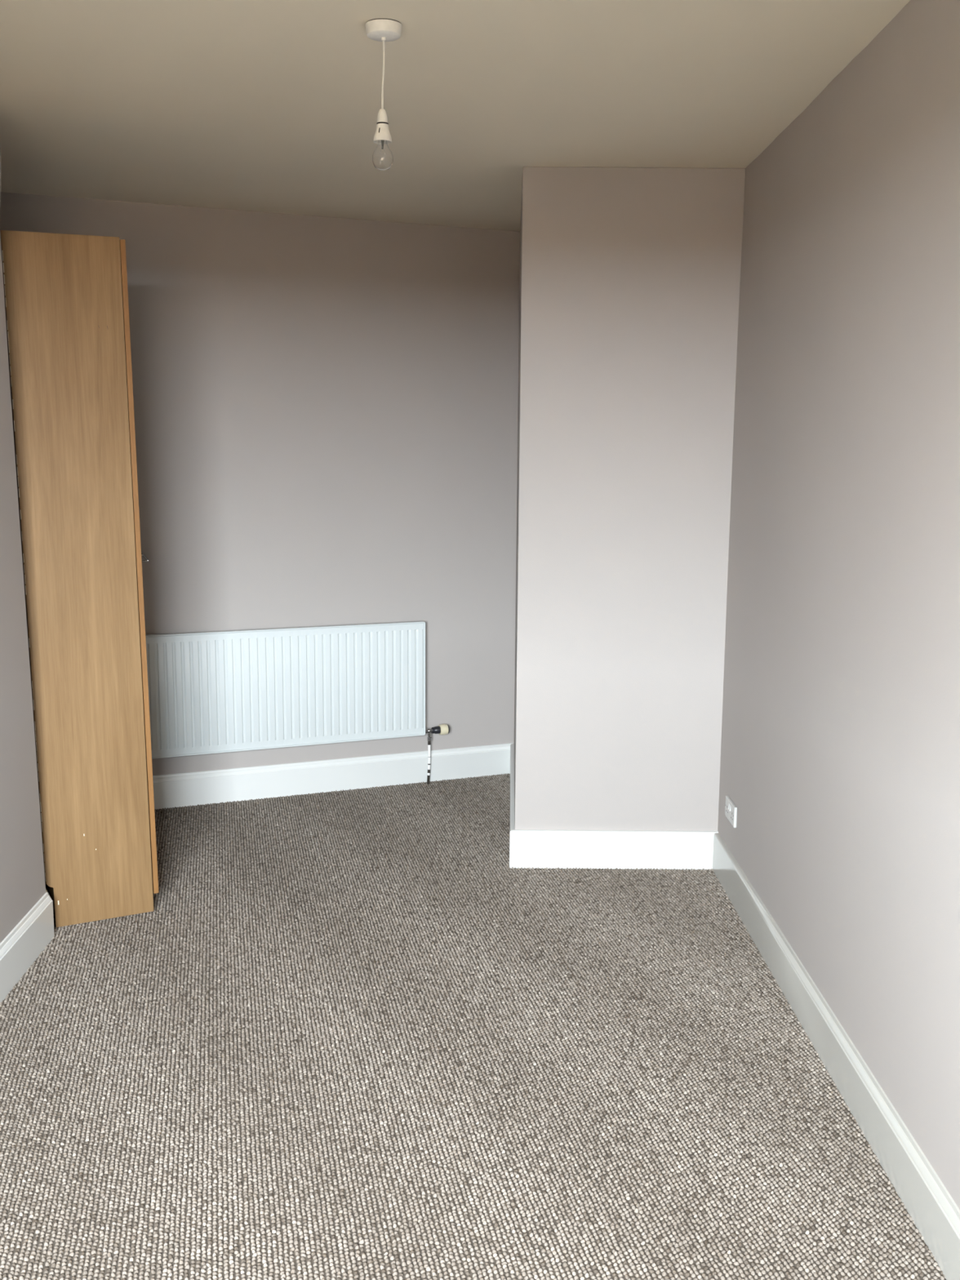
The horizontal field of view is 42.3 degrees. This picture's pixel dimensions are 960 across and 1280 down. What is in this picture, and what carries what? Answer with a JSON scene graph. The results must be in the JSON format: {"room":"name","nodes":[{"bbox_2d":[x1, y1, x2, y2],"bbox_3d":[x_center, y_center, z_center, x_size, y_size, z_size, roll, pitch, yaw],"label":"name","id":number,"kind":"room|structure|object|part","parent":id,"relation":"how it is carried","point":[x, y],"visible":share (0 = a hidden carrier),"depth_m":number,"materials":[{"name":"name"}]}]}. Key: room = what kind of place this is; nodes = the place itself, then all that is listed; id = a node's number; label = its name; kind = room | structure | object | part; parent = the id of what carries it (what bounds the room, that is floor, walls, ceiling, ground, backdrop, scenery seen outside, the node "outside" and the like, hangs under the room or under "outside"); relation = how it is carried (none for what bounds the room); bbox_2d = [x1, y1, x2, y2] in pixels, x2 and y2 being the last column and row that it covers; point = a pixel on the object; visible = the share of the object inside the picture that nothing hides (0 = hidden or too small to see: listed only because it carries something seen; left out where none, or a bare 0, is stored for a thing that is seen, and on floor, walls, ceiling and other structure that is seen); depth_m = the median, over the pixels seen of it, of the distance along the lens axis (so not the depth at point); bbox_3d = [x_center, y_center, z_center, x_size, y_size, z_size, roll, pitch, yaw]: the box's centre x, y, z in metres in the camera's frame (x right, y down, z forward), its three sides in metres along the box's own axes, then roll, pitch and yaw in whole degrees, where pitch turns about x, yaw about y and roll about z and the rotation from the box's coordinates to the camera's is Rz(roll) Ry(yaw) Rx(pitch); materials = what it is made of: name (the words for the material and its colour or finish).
{"room":"empty bedroom","nodes":[
{"label":"empty bedroom","id":0,"kind":"room"},
{"bbox_2d":[0,152,45,942],"bbox_3d":[-1.535,0.093,1.636,0.120,2.805,5.232,0,9,-1],"label":"wall","id":1,"kind":"structure","parent":0,"point":[22,875],"depth_m":4.07,"materials":[{"name":"grey paint"}]},
{"bbox_2d":[0,892,54,1003],"bbox_3d":[-1.477,1.370,1.993,0.020,0.169,4.931,0,9,-1],"label":"baseboard","id":2,"kind":"structure","parent":1,"relation":"attached to","point":[22,946],"depth_m":4.15,"materials":[{"name":"white paint"}]},
{"bbox_2d":[0,191,519,775],"bbox_3d":[-1.012,-0.612,6.048,2.668,2.805,0.120,-3,10,-22],"label":"wall","id":3,"kind":"structure","parent":0,"point":[326,409],"depth_m":6.03,"materials":[{"name":"grey paint"}]},
{"bbox_2d":[145,621,449,784],"bbox_3d":[-0.928,0.361,6.130,1.640,0.859,0.083,-3,10,-22],"label":"radiator","id":4,"kind":"object","parent":3,"relation":"attached to","point":[245,690],"visible":0.96,"depth_m":6.06,"materials":[{"name":"white metal"}]},
{"bbox_3d":[-0.191,0.464,6.434,0.042,0.055,0.055,-3,10,-22],"label":"thermostat knob","id":5,"kind":"part","parent":4,"relation":"part of","materials":[{"name":"beige plastic"}]},
{"bbox_2d":[152,742,513,809],"bbox_3d":[-1.023,0.703,6.182,2.608,0.165,0.020,-3,10,-22],"label":"baseboard","id":6,"kind":"structure","parent":3,"relation":"attached to","point":[231,784],"depth_m":6.27,"materials":[{"name":"white paint"}]},
{"bbox_2d":[0,0,910,231],"bbox_3d":[-0.571,-1.557,2.732,3.700,0.120,7.900,0,9,-1],"label":"ceiling","id":7,"kind":"structure","parent":0,"point":[273,106],"depth_m":3.75,"materials":[{"name":"beige paint"}]},
{"bbox_2d":[365,18,401,170],"bbox_3d":[-0.246,-1.386,3.175,0.092,0.353,0.092,0,9,-1],"label":"pendant light","id":8,"kind":"object","parent":7,"relation":"hanging from","point":[383,30],"visible":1,"depth_m":3.17,"materials":[{"name":"white plastic"}]},
{"bbox_3d":[-0.251,-1.252,3.197,0.054,0.081,0.054,0,9,-1],"label":"bulb","id":9,"kind":"part","parent":8,"relation":"part of","materials":[{"name":"clear glass"}]},
{"bbox_2d":[0,774,946,1279],"bbox_3d":[-0.593,1.328,3.195,3.700,0.115,7.900,0,9,-1],"label":"floor","id":10,"kind":"structure","parent":0,"point":[98,1173],"depth_m":3.36,"materials":[{"name":"grey carpet"}]},
{"bbox_2d":[0,773,945,1279],"bbox_3d":[-0.610,1.086,4.311,3.229,0.009,4.793,0,9,-1],"label":"carpet","id":11,"kind":"object","parent":10,"relation":"on","point":[704,881],"visible":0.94,"depth_m":3.52,"materials":[{"name":"carpet"}]},
{"bbox_2d":[0,230,158,927],"bbox_3d":[-1.596,-0.243,4.838,0.434,2.436,1.001,-5,11,-25],"label":"wardrobe","id":12,"kind":"object","parent":11,"relation":"on","point":[66,295],"visible":0.92,"depth_m":4.37,"materials":[{"name":"brown wood"}]},
{"bbox_3d":[-1.783,-0.311,4.737,0.006,2.206,0.964,-5,10,-25],"label":"panel","id":13,"kind":"part","parent":12,"relation":"part of","materials":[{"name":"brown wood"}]},
{"bbox_3d":[-1.602,0.890,5.022,0.343,0.018,0.964,-5,10,-25],"label":"panel","id":14,"kind":"part","parent":12,"relation":"part of","materials":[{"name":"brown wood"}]},
{"bbox_3d":[-1.329,-0.250,4.686,0.018,2.361,0.498,-5,10,-25],"label":"door","id":15,"kind":"part","parent":12,"relation":"part of","materials":[{"name":"orange wood"}]},
{"bbox_3d":[-1.218,-0.309,4.495,0.035,0.067,0.016,-5,11,-25],"label":"handle","id":16,"kind":"part","parent":12,"relation":"part of","materials":[{"name":"grey metal"}]},
{"bbox_2d":[514,166,745,831],"bbox_3d":[0.574,-0.556,5.775,0.857,2.805,1.610,0,9,-1],"label":"wall","id":17,"kind":"structure","parent":0,"point":[629,277],"depth_m":4.96,"materials":[{"name":"grey paint"}]},
{"bbox_2d":[509,742,514,834],"bbox_3d":[0.153,0.754,5.926,0.020,0.163,1.522,1,9,1],"label":"baseboard","id":18,"kind":"structure","parent":17,"relation":"attached to","point":[512,745],"depth_m":5.80,"materials":[{"name":"white paint"}]},
{"bbox_2d":[509,829,718,870],"bbox_3d":[0.557,0.875,5.185,0.868,0.163,0.020,0,9,0],"label":"baseboard","id":19,"kind":"structure","parent":17,"relation":"attached to","point":[535,848],"depth_m":5.17,"materials":[{"name":"white paint"}]},
{"bbox_2d":[717,0,959,1209],"bbox_3d":[1.085,0.031,2.143,0.128,2.804,6.200,0,9,-1],"label":"wall","id":20,"kind":"structure","parent":0,"point":[840,761],"depth_m":3.30,"materials":[{"name":"grey paint"}]},
{"bbox_2d":[724,795,737,827],"bbox_3d":[0.988,0.677,4.897,0.016,0.082,0.166,0,9,-1],"label":"wall socket","id":21,"kind":"object","parent":20,"relation":"attached to","point":[731,810],"visible":1,"depth_m":4.87,"materials":[{"name":"plastic"}]},
{"bbox_2d":[712,832,959,1279],"bbox_3d":[1.011,1.330,2.381,0.022,0.160,5.659,0,9,-1],"label":"baseboard","id":22,"kind":"structure","parent":20,"relation":"attached to","point":[935,1215],"depth_m":3.28,"materials":[{"name":"paint"}]}
]}

